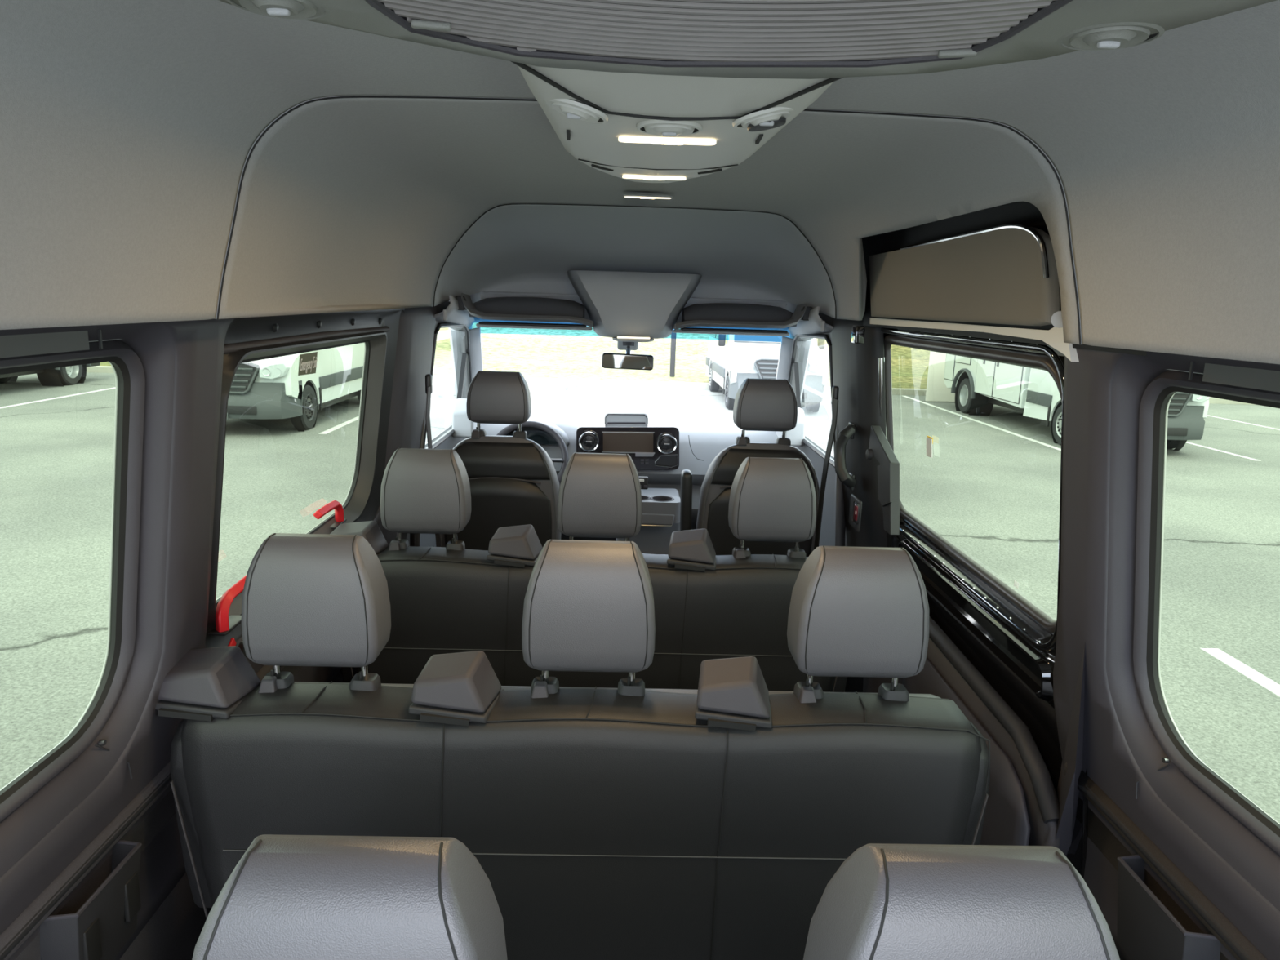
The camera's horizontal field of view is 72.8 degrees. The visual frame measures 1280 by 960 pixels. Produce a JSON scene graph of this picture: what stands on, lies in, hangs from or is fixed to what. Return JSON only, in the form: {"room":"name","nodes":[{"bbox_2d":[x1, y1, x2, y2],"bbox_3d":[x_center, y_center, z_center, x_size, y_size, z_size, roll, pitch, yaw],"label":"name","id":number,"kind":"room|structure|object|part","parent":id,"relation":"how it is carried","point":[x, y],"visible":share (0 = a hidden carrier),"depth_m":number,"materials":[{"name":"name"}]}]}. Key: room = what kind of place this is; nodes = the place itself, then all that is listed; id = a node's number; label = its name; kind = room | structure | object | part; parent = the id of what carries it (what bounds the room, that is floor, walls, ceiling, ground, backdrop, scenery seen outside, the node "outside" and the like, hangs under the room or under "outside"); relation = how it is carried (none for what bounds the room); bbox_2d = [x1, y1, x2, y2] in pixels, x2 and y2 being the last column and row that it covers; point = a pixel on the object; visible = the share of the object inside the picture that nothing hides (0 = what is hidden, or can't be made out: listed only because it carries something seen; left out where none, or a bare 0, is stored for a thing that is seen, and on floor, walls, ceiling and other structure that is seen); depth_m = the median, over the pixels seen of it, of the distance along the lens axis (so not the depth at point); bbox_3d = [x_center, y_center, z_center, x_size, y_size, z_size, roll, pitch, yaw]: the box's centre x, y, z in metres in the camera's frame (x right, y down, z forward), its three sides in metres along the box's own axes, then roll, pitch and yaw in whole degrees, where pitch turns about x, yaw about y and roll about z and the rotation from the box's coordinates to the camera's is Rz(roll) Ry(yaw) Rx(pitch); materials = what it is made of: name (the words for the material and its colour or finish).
{"room":"vehicle interior","nodes":[
{"label":"vehicle interior","id":0,"kind":"room"},
{"bbox_2d":[0,295,483,959],"bbox_3d":[-0.850,0.285,2.315,0.340,1.650,5.350,1,12,-1],"label":"wall","id":1,"kind":"structure","parent":0,"point":[56,846],"depth_m":1.46,"materials":[{"name":"grey plastic"}]},
{"bbox_2d":[0,340,145,822],"bbox_3d":[-0.819,0.262,0.609,0.110,0.646,1.678,1,12,-1],"label":"window","id":2,"kind":"structure","parent":1,"relation":"in","point":[72,423],"depth_m":1.27,"materials":[{"name":"clear glass"}]},
{"bbox_3d":[-0.859,0.743,0.691,0.030,0.036,1.984,1,12,-1],"label":"armrest rail","id":3,"kind":"part","parent":1,"relation":"part of","materials":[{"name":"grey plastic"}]},
{"bbox_2d":[40,840,142,959],"bbox_3d":[-0.862,0.699,1.380,0.060,0.159,0.198,1,12,-1],"label":"pocket","id":4,"kind":"object","parent":1,"relation":"attached to","point":[104,924],"visible":0.86,"depth_m":1.36,"materials":[{"name":"grey plastic"}]},
{"bbox_3d":[-0.905,0.873,1.609,0.068,0.683,3.730,1,12,-1],"label":"panel","id":5,"kind":"part","parent":1,"relation":"part of","materials":[{"name":"plastic"}]},
{"bbox_2d":[204,310,401,648],"bbox_3d":[-0.829,-0.086,2.229,0.139,0.682,1.288,1,12,-1],"label":"window","id":6,"kind":"structure","parent":1,"relation":"in","point":[305,402],"depth_m":2.12,"materials":[{"name":"clear glass"}]},
{"bbox_2d":[208,574,246,657],"bbox_3d":[-0.827,0.278,1.836,0.051,0.154,0.290,1,12,-1],"label":"lever","id":7,"kind":"object","parent":6,"relation":"attached to","point":[224,624],"visible":0.59,"depth_m":1.73,"materials":[{"name":"red plastic"}]},
{"bbox_3d":[-0.834,0.294,1.758,0.034,0.006,0.100,1,12,-1],"label":"plate","id":8,"kind":"part","parent":7,"relation":"part of","materials":[{"name":"black plastic"}]},
{"bbox_3d":[-0.831,0.240,1.839,0.025,0.083,0.269,1,12,-1],"label":"lever arm","id":9,"kind":"part","parent":7,"relation":"part of","materials":[{"name":"red plastic"}]},
{"bbox_3d":[-0.807,0.344,1.767,0.010,0.032,0.032,1,12,-1],"label":"lock knob","id":10,"kind":"part","parent":7,"relation":"part of","materials":[{"name":"black plastic"}]},
{"bbox_2d":[313,499,346,528],"bbox_3d":[-0.877,0.136,2.486,0.051,0.154,0.226,1,12,-1],"label":"lever","id":11,"kind":"object","parent":6,"relation":"attached to","point":[339,511],"visible":0.59,"depth_m":2.49,"materials":[{"name":"red plastic"}]},
{"bbox_3d":[-0.880,0.104,2.462,0.025,0.083,0.193,1,12,-1],"label":"lever arm","id":12,"kind":"part","parent":11,"relation":"part of","materials":[{"name":"red plastic"}]},
{"bbox_3d":[-0.887,0.127,2.529,0.034,0.006,0.100,1,12,-1],"label":"plate","id":13,"kind":"part","parent":11,"relation":"part of","materials":[{"name":"black plastic"}]},
{"bbox_2d":[425,373,440,546],"bbox_3d":[-0.748,0.001,3.145,0.020,0.775,0.265,1,12,-1],"label":"belt","id":14,"kind":"object","parent":1,"relation":"attached to","point":[428,385],"visible":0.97,"depth_m":3.01,"materials":[{"name":"black fabric"}]},
{"bbox_3d":[-0.851,-0.076,4.079,0.107,1.501,1.650,1,12,-1],"label":"cab panel","id":15,"kind":"part","parent":1,"relation":"part of","materials":[{"name":"grey plastic"}]},
{"bbox_2d":[423,322,471,448],"bbox_3d":[-0.830,-0.431,3.827,0.099,0.540,1.100,1,12,-1],"label":"window","id":16,"kind":"structure","parent":1,"relation":"in","point":[466,357],"depth_m":3.99,"materials":[{"name":"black glass"}]},
{"bbox_3d":[-0.766,-0.682,3.613,0.082,0.171,0.950,1,12,-6],"label":"door header trim","id":17,"kind":"part","parent":1,"relation":"part of","materials":[{"name":"grey plastic"}]},
{"bbox_3d":[-0.820,-0.301,4.107,0.100,0.169,0.235,1,12,-1],"label":"door corner trim","id":18,"kind":"part","parent":1,"relation":"part of","materials":[{"name":"grey plastic"}]},
{"bbox_2d":[622,194,673,199],"bbox_3d":[0.020,-0.739,2.268,0.136,0.006,0.038,1,12,-1],"label":"dome lamp","id":19,"kind":"object","parent":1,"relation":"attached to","point":[651,197],"visible":1,"depth_m":2.26,"materials":[{"name":"beige plastic"}]},
{"bbox_2d":[214,95,1083,344],"bbox_3d":[0.007,-0.558,2.087,1.428,0.334,1.774,1,12,-1],"label":"trim","id":20,"kind":"structure","parent":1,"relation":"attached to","point":[345,204],"depth_m":1.62,"materials":[{"name":"fabric"}]},
{"bbox_2d":[0,0,1279,373],"bbox_3d":[0.014,-0.525,1.818,1.610,0.479,4.672,1,12,-1],"label":"ceiling","id":21,"kind":"structure","parent":0,"point":[129,129],"depth_m":0.95,"materials":[{"name":"fabric"}]},
{"bbox_2d":[511,61,842,182],"bbox_3d":[0.030,-0.455,1.111,0.360,0.084,0.880,1,12,-1],"label":"console","id":22,"kind":"object","parent":21,"relation":"attached to","point":[636,127],"visible":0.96,"depth_m":0.90,"materials":[{"name":"grey plastic"}]},
{"bbox_2d":[542,98,608,123],"bbox_3d":[-0.066,-0.381,0.895,0.068,0.020,0.069,1,12,-1],"label":"air vent","id":23,"kind":"object","parent":22,"relation":"attached to","point":[590,110],"depth_m":0.88,"materials":[{"name":"grey plastic"}]},
{"bbox_2d":[622,174,686,180],"bbox_3d":[0.023,-0.498,1.429,0.105,0.005,0.024,1,12,-1],"label":"lamp","id":24,"kind":"object","parent":22,"relation":"attached to","point":[656,177],"depth_m":1.42,"materials":[{"name":"beige plastic"}]},
{"bbox_2d":[617,135,716,145],"bbox_3d":[0.033,-0.408,1.045,0.118,0.004,0.024,1,12,-1],"label":"lamp","id":25,"kind":"object","parent":22,"relation":"attached to","point":[656,140],"depth_m":1.03,"materials":[{"name":"beige plastic"}]},
{"bbox_2d":[635,120,702,136],"bbox_3d":[0.033,-0.390,0.962,0.074,0.004,0.074,13,16,42],"label":"air vent","id":26,"kind":"object","parent":22,"relation":"attached to","point":[658,127],"depth_m":0.95,"materials":[{"name":"grey plastic"}]},
{"bbox_2d":[732,106,794,128],"bbox_3d":[0.130,-0.376,0.900,0.068,0.020,0.069,1,12,-1],"label":"air vent","id":27,"kind":"object","parent":22,"relation":"attached to","point":[742,117],"depth_m":0.89,"materials":[{"name":"grey plastic"}]},
{"bbox_2d":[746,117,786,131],"bbox_3d":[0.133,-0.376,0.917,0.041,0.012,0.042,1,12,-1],"label":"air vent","id":28,"kind":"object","parent":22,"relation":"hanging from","point":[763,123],"depth_m":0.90,"materials":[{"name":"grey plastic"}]},
{"bbox_2d":[218,0,1276,79],"bbox_3d":[0.044,-0.263,0.185,0.806,0.082,1.132,1,12,-1],"label":"unit","id":29,"kind":"object","parent":21,"relation":"attached to","point":[792,39],"visible":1,"depth_m":0.61,"materials":[{"name":"grey plastic"}]},
{"bbox_2d":[226,0,330,19],"bbox_3d":[-0.243,-0.321,0.582,0.067,0.004,0.067,9,14,33],"label":"lamp","id":30,"kind":"object","parent":29,"relation":"attached to","point":[281,9],"depth_m":0.58,"materials":[{"name":"grey plastic"}]},
{"bbox_2d":[377,0,1057,62],"bbox_3d":[0.044,-0.245,0.251,0.445,0.002,0.915,1,12,-1],"label":"grille","id":31,"kind":"object","parent":29,"relation":"attached to","point":[510,30],"depth_m":0.62,"materials":[{"name":"grey plastic"}]},
{"bbox_2d":[1057,22,1164,50],"bbox_3d":[0.324,-0.307,0.599,0.067,0.004,0.067,-7,14,-36],"label":"air vent","id":32,"kind":"object","parent":29,"relation":"attached to","point":[1071,36],"depth_m":0.59,"materials":[{"name":"grey plastic"}]},
{"bbox_2d":[560,426,730,541],"bbox_3d":[-0.039,0.586,2.833,1.880,0.900,6.508,1,12,-1],"label":"floor","id":33,"kind":"structure","parent":0,"point":[563,536],"depth_m":5.05,"materials":[{"name":"grey plastic"}]},
{"bbox_2d":[439,370,561,550],"bbox_3d":[-0.545,0.172,3.556,0.480,1.265,0.568,1,12,-1],"label":"seat","id":34,"kind":"object","parent":33,"relation":"on","point":[513,481],"visible":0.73,"depth_m":3.24,"materials":[{"name":"grey leather"}]},
{"bbox_3d":[-0.607,-0.178,3.265,0.013,0.075,0.013,1,12,-1],"label":"post","id":35,"kind":"part","parent":34,"relation":"part of","materials":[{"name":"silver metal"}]},
{"bbox_3d":[-0.541,0.188,3.363,0.476,0.734,0.163,1,12,-1],"label":"backrest","id":36,"kind":"part","parent":34,"relation":"part of","materials":[{"name":"grey leather"}]},
{"bbox_3d":[-0.452,-0.174,3.269,0.013,0.075,0.013,1,12,-1],"label":"post","id":37,"kind":"part","parent":34,"relation":"part of","materials":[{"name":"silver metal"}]},
{"bbox_2d":[155,533,990,959],"bbox_3d":[-0.123,0.621,1.866,1.500,1.119,0.643,1,12,-1],"label":"seat","id":38,"kind":"object","parent":33,"relation":"on","point":[631,820],"visible":0.9,"depth_m":1.54,"materials":[{"name":"black leather"}]},
{"bbox_3d":[-0.675,0.372,1.615,0.013,0.075,0.013,1,12,-1],"label":"post","id":39,"kind":"part","parent":38,"relation":"part of","materials":[{"name":"silver metal"}]},
{"bbox_3d":[-0.513,0.376,1.619,0.013,0.075,0.013,1,12,-1],"label":"post","id":40,"kind":"part","parent":38,"relation":"part of","materials":[{"name":"silver metal"}]},
{"bbox_3d":[-0.178,0.385,1.627,0.013,0.075,0.013,1,12,-1],"label":"post","id":41,"kind":"part","parent":38,"relation":"part of","materials":[{"name":"silver metal"}]},
{"bbox_3d":[-0.106,0.653,1.711,1.404,0.500,0.100,1,12,-1],"label":"backrest","id":42,"kind":"part","parent":38,"relation":"part of","materials":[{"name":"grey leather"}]},
{"bbox_3d":[-0.016,0.389,1.631,0.013,0.075,0.013,1,12,-1],"label":"post","id":43,"kind":"part","parent":38,"relation":"part of","materials":[{"name":"silver metal"}]},
{"bbox_3d":[0.319,0.397,1.640,0.013,0.075,0.013,1,12,-1],"label":"post","id":44,"kind":"part","parent":38,"relation":"part of","materials":[{"name":"silver metal"}]},
{"bbox_3d":[0.481,0.401,1.644,0.013,0.075,0.013,1,12,-1],"label":"post","id":45,"kind":"part","parent":38,"relation":"part of","materials":[{"name":"silver metal"}]},
{"bbox_2d":[329,448,847,692],"bbox_3d":[-0.145,0.434,2.763,1.500,1.119,0.643,1,12,-1],"label":"seat","id":46,"kind":"object","parent":33,"relation":"on","point":[453,598],"visible":0.6,"depth_m":2.44,"materials":[{"name":"black leather"}]},
{"bbox_3d":[-0.697,0.185,2.511,0.013,0.075,0.013,1,12,-1],"label":"post","id":47,"kind":"part","parent":46,"relation":"part of","materials":[{"name":"silver metal"}]},
{"bbox_3d":[-0.535,0.190,2.515,0.013,0.075,0.013,1,12,-1],"label":"post","id":48,"kind":"part","parent":46,"relation":"part of","materials":[{"name":"silver metal"}]},
{"bbox_3d":[0.297,0.210,2.537,0.013,0.075,0.013,1,12,-1],"label":"post","id":49,"kind":"part","parent":46,"relation":"part of","materials":[{"name":"silver metal"}]},
{"bbox_3d":[0.459,0.214,2.541,0.013,0.075,0.013,1,12,-1],"label":"post","id":50,"kind":"part","parent":46,"relation":"part of","materials":[{"name":"silver metal"}]},
{"bbox_2d":[466,412,777,529],"bbox_3d":[-0.068,-0.056,4.587,1.665,0.628,0.596,1,12,-1],"label":"dashboard","id":51,"kind":"object","parent":33,"relation":"attached to","point":[660,453],"visible":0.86,"depth_m":4.36,"materials":[{"name":"grey plastic"}]},
{"bbox_2d":[496,421,568,483],"bbox_3d":[-0.523,-0.097,4.083,0.316,0.342,0.320,12,15,40],"label":"steering wheel","id":52,"kind":"object","parent":51,"relation":"attached to","point":[552,432],"visible":0.34,"depth_m":4.10,"materials":[{"name":"grey plastic"}]},
{"bbox_2d":[524,419,569,446],"bbox_3d":[-0.533,-0.253,4.417,0.360,0.111,0.332,1,12,-1],"label":"hood","id":53,"kind":"object","parent":51,"relation":"attached to","point":[562,427],"depth_m":4.33,"materials":[{"name":"grey plastic"}]},
{"bbox_2d":[577,431,599,452],"bbox_3d":[-0.251,-0.190,4.267,0.104,0.104,0.030,1,12,-1],"label":"round vent","id":54,"kind":"object","parent":51,"relation":"attached to","point":[588,441],"depth_m":4.27,"materials":[{"name":"black plastic"}]},
{"bbox_3d":[-0.070,-0.304,4.451,0.223,0.088,0.040,1,12,-1],"label":"dash lid","id":55,"kind":"part","parent":51,"relation":"part of","materials":[{"name":"grey plastic"}]},
{"bbox_3d":[0.132,-0.095,4.299,0.116,0.068,0.004,1,12,-1],"label":"slot trim","id":56,"kind":"part","parent":51,"relation":"part of","materials":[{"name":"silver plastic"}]},
{"bbox_2d":[656,433,677,454],"bbox_3d":[0.132,-0.179,4.277,0.104,0.104,0.030,1,12,-1],"label":"round vent","id":57,"kind":"object","parent":51,"relation":"attached to","point":[666,443],"depth_m":4.28,"materials":[{"name":"black plastic"}]},
{"bbox_2d":[615,476,679,554],"bbox_3d":[0.037,0.303,4.061,0.300,0.720,0.515,1,12,-1],"label":"console","id":58,"kind":"object","parent":33,"relation":"on","point":[660,507],"visible":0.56,"depth_m":3.94,"materials":[{"name":"grey plastic"}]},
{"bbox_3d":[-0.015,0.012,3.818,0.100,0.055,0.020,1,12,-1],"label":"socket panel","id":59,"kind":"part","parent":58,"relation":"part of","materials":[{"name":"black plastic"}]},
{"bbox_2d":[641,494,679,524],"bbox_3d":[0.047,0.130,3.836,0.260,0.104,0.145,1,12,-1],"label":"cup holder","id":60,"kind":"object","parent":58,"relation":"on","point":[655,509],"depth_m":3.77,"materials":[{"name":"grey plastic"}]},
{"bbox_2d":[191,834,1119,959],"bbox_3d":[-0.001,0.806,0.990,1.148,1.119,0.643,1,12,-1],"label":"seat","id":61,"kind":"object","parent":33,"relation":"on","point":[288,897],"visible":1,"depth_m":0.67,"materials":[{"name":"black leather"}]},
{"bbox_2d":[680,377,819,556],"bbox_3d":[0.417,0.197,3.580,0.550,1.265,0.568,1,12,-1],"label":"seat","id":62,"kind":"object","parent":33,"relation":"on","point":[759,404],"visible":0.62,"depth_m":3.26,"materials":[{"name":"grey leather"}]},
{"bbox_3d":[0.176,0.094,3.313,0.049,0.272,0.093,1,12,-1],"label":"armrest","id":63,"kind":"part","parent":62,"relation":"part of","materials":[{"name":"black plastic"}]},
{"bbox_3d":[0.391,-0.153,3.290,0.013,0.075,0.013,1,12,-1],"label":"post","id":64,"kind":"part","parent":62,"relation":"part of","materials":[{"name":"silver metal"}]},
{"bbox_3d":[0.456,0.213,3.388,0.476,0.734,0.163,1,12,-1],"label":"backrest","id":65,"kind":"part","parent":62,"relation":"part of","materials":[{"name":"grey leather"}]},
{"bbox_3d":[0.545,-0.149,3.294,0.013,0.075,0.013,1,12,-1],"label":"post","id":66,"kind":"part","parent":62,"relation":"part of","materials":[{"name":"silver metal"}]},
{"bbox_2d":[775,306,1279,959],"bbox_3d":[0.810,0.327,2.357,0.340,1.650,5.350,1,12,-1],"label":"wall","id":67,"kind":"structure","parent":0,"point":[1214,875],"depth_m":1.51,"materials":[{"name":"grey plastic"}]},
{"bbox_2d":[470,316,791,349],"bbox_3d":[-0.052,-0.507,4.431,1.800,0.610,0.717,1,12,-1],"label":"window","id":68,"kind":"structure","parent":67,"relation":"in","point":[483,330],"depth_m":4.13,"materials":[{"name":"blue glass"}]},
{"bbox_2d":[434,204,835,323],"bbox_3d":[-0.019,-0.786,3.392,1.600,0.419,1.441,1,12,-1],"label":"trim","id":69,"kind":"structure","parent":67,"relation":"attached to","point":[524,250],"depth_m":3.26,"materials":[{"name":"grey"}]},
{"bbox_2d":[455,270,812,342],"bbox_3d":[-0.027,-0.732,3.669,1.380,0.271,0.678,1,12,-1],"label":"shelf","id":70,"kind":"object","parent":69,"relation":"attached to","point":[621,306],"visible":0.97,"depth_m":3.42,"materials":[{"name":"grey plastic"}]},
{"bbox_2d":[601,341,653,370],"bbox_3d":[-0.057,-0.590,3.981,0.237,0.165,0.091,1,12,-5],"label":"mirror","id":71,"kind":"object","parent":70,"relation":"attached to","point":[628,361],"visible":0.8,"depth_m":3.95,"materials":[{"name":"grey plastic"}]},
{"bbox_3d":[-0.053,-0.592,3.973,0.024,0.051,0.042,1,12,-1],"label":"stem","id":72,"kind":"part","parent":71,"relation":"part of","materials":[{"name":"silver metal"}]},
{"bbox_2d":[603,354,653,368],"bbox_3d":[-0.055,-0.537,3.947,0.227,0.063,0.001,1,12,-5],"label":"mirror glass","id":73,"kind":"object","parent":71,"relation":"attached to","point":[610,361],"depth_m":3.95,"materials":[{"name":"white"}]},
{"bbox_2d":[612,336,653,342],"bbox_3d":[-0.027,-0.570,3.501,0.170,0.022,0.173,1,12,-1],"label":"lamp","id":74,"kind":"object","parent":70,"relation":"attached to","point":[624,339],"depth_m":3.43,"materials":[{"name":"beige plastic"}]},
{"bbox_3d":[0.719,-0.262,4.146,0.100,0.169,0.235,1,12,-1],"label":"door corner trim","id":75,"kind":"part","parent":67,"relation":"part of","materials":[{"name":"grey plastic"}]},
{"bbox_3d":[0.710,-0.645,3.650,0.082,0.171,0.950,2,12,3],"label":"door header trim","id":76,"kind":"part","parent":67,"relation":"part of","materials":[{"name":"grey plastic"}]},
{"bbox_2d":[787,333,835,467],"bbox_3d":[0.750,-0.392,3.867,0.099,0.540,1.100,1,12,-1],"label":"window","id":77,"kind":"structure","parent":67,"relation":"in","point":[793,366],"depth_m":3.94,"materials":[{"name":"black glass"}]},
{"bbox_3d":[0.741,-0.036,4.119,0.107,1.501,1.650,1,12,-1],"label":"cab panel","id":78,"kind":"part","parent":67,"relation":"part of","materials":[{"name":"grey plastic"}]},
{"bbox_2d":[813,385,839,549],"bbox_3d":[0.668,0.234,3.224,0.035,1.172,0.264,1,12,-1],"label":"belt","id":79,"kind":"object","parent":67,"relation":"attached to","point":[835,389],"visible":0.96,"depth_m":3.08,"materials":[{"name":"black fabric"}]},
{"bbox_2d":[834,422,857,490],"bbox_3d":[0.711,-0.076,2.950,0.081,0.224,0.159,10,14,34],"label":"handle","id":80,"kind":"object","parent":67,"relation":"attached to","point":[847,478],"visible":1,"depth_m":2.91,"materials":[{"name":"black plastic"}]},
{"bbox_3d":[0.721,0.110,2.908,0.010,0.105,0.120,1,12,-1],"label":"switch panel","id":81,"kind":"part","parent":67,"relation":"part of","materials":[{"name":"grey plastic"}]},
{"bbox_2d":[853,504,857,520],"bbox_3d":[0.710,0.107,2.854,0.006,0.050,0.028,1,12,-1],"label":"switch","id":82,"kind":"object","parent":67,"relation":"attached to","point":[855,506],"depth_m":2.85,"materials":[{"name":"red plastic"}]},
{"bbox_2d":[851,201,1146,878],"bbox_3d":[0.725,0.183,2.300,0.316,1.750,1.800,1,12,-1],"label":"door","id":83,"kind":"structure","parent":67,"relation":"in","point":[988,277],"depth_m":1.95,"materials":[{"name":"black paint"}]},
{"bbox_3d":[0.823,0.739,2.428,0.040,0.615,1.341,1,12,-1],"label":"trim","id":84,"kind":"part","parent":83,"relation":"part of","materials":[{"name":"plastic"}]},
{"bbox_2d":[884,334,1062,634],"bbox_3d":[0.839,-0.065,2.305,0.093,0.588,1.223,1,12,-1],"label":"window","id":85,"kind":"structure","parent":83,"relation":"attached to","point":[974,433],"depth_m":2.14,"materials":[{"name":"clear glass"}]},
{"bbox_3d":[0.749,-0.367,2.128,0.020,0.065,1.273,1,12,-1],"label":"painted rail","id":86,"kind":"part","parent":83,"relation":"part of","materials":[{"name":"white paint"}]},
{"bbox_3d":[0.668,-0.524,2.152,0.159,0.310,1.800,1,12,-1],"label":"door frame","id":87,"kind":"part","parent":83,"relation":"part of","materials":[{"name":"black plastic"}]},
{"bbox_3d":[0.878,0.786,0.735,0.030,0.036,1.984,1,12,-1],"label":"armrest rail","id":88,"kind":"part","parent":67,"relation":"part of","materials":[{"name":"grey plastic"}]},
{"bbox_3d":[0.888,1.093,0.812,0.068,0.683,2.010,1,12,-1],"label":"panel","id":89,"kind":"part","parent":67,"relation":"part of","materials":[{"name":"plastic"}]},
{"bbox_2d":[1116,854,1221,959],"bbox_3d":[0.849,0.743,1.418,0.060,0.159,0.208,1,12,-1],"label":"pocket","id":90,"kind":"object","parent":67,"relation":"attached to","point":[1147,930],"visible":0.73,"depth_m":1.41,"materials":[{"name":"grey plastic"}]},
{"bbox_2d":[1133,370,1279,855],"bbox_3d":[0.867,0.305,0.652,0.110,0.646,1.678,1,12,-1],"label":"window","id":91,"kind":"structure","parent":67,"relation":"in","point":[1206,643],"depth_m":1.31,"materials":[{"name":"clear glass"}]},
{"label":"outside","id":92,"kind":"structure","parent":0,"visible":0},
{"bbox_2d":[432,327,830,386],"bbox_3d":[-0.813,-10.503,44.460,160.000,6.360,48.650,1,12,-1],"label":"lawn","id":93,"kind":"structure","parent":92,"point":[533,356],"depth_m":26.75,"materials":[{"name":"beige plant"}]},
{"bbox_2d":[669,338,675,377],"bbox_3d":[0.854,-3.291,22.421,0.170,1.240,0.130,1,12,-1],"label":"sign post","id":94,"kind":"object","parent":93,"relation":"on","point":[673,350],"visible":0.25,"depth_m":22.40,"materials":[{"name":"grey metal"}]},
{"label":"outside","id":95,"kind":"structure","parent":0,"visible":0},
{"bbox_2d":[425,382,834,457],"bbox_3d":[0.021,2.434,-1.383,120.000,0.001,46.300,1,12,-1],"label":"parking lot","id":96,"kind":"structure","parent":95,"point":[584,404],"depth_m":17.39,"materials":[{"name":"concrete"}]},
{"bbox_2d":[431,375,831,392],"bbox_3d":[-0.431,-2.330,21.247,120.000,0.200,0.160,1,12,-1],"label":"kerb","id":97,"kind":"object","parent":96,"relation":"on","point":[543,381],"visible":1,"depth_m":21.18,"materials":[{"name":"concrete"}]},
{"bbox_2d":[705,337,827,412],"bbox_3d":[2.659,-2.912,19.114,2.180,2.410,5.499,1,12,-1],"label":"van","id":98,"kind":"object","parent":96,"relation":"on","point":[729,363],"visible":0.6,"depth_m":16.96,"materials":[{"name":"white paint"}]},
{"bbox_3d":[1.675,-2.936,21.470,0.030,0.200,0.680,1,12,-1],"label":"trim","id":99,"kind":"part","parent":98,"relation":"part of","materials":[{"name":"grey plastic"}]},
{"bbox_3d":[1.723,-2.443,19.106,0.030,0.200,2.430,1,12,-1],"label":"trim","id":100,"kind":"part","parent":98,"relation":"part of","materials":[{"name":"grey plastic"}]},
{"bbox_2d":[718,340,725,346],"bbox_3d":[1.672,-2.863,17.725,0.140,0.260,0.100,1,12,-1],"label":"mirror","id":101,"kind":"object","parent":98,"relation":"attached to","point":[721,343],"depth_m":17.69,"materials":[{"name":"black plastic"}]},
{"bbox_2d":[754,358,809,378],"bbox_3d":[2.702,-2.084,16.582,1.074,0.456,0.202,1,12,-1],"label":"grille","id":102,"kind":"object","parent":98,"relation":"attached to","point":[764,368],"depth_m":16.54,"materials":[{"name":"silver metal"}]},
{"bbox_2d":[817,338,825,349],"bbox_3d":[3.711,-2.812,17.776,0.140,0.260,0.100,1,12,-1],"label":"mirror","id":103,"kind":"object","parent":98,"relation":"attached to","point":[820,344],"depth_m":17.74,"materials":[{"name":"plastic"}]}
]}

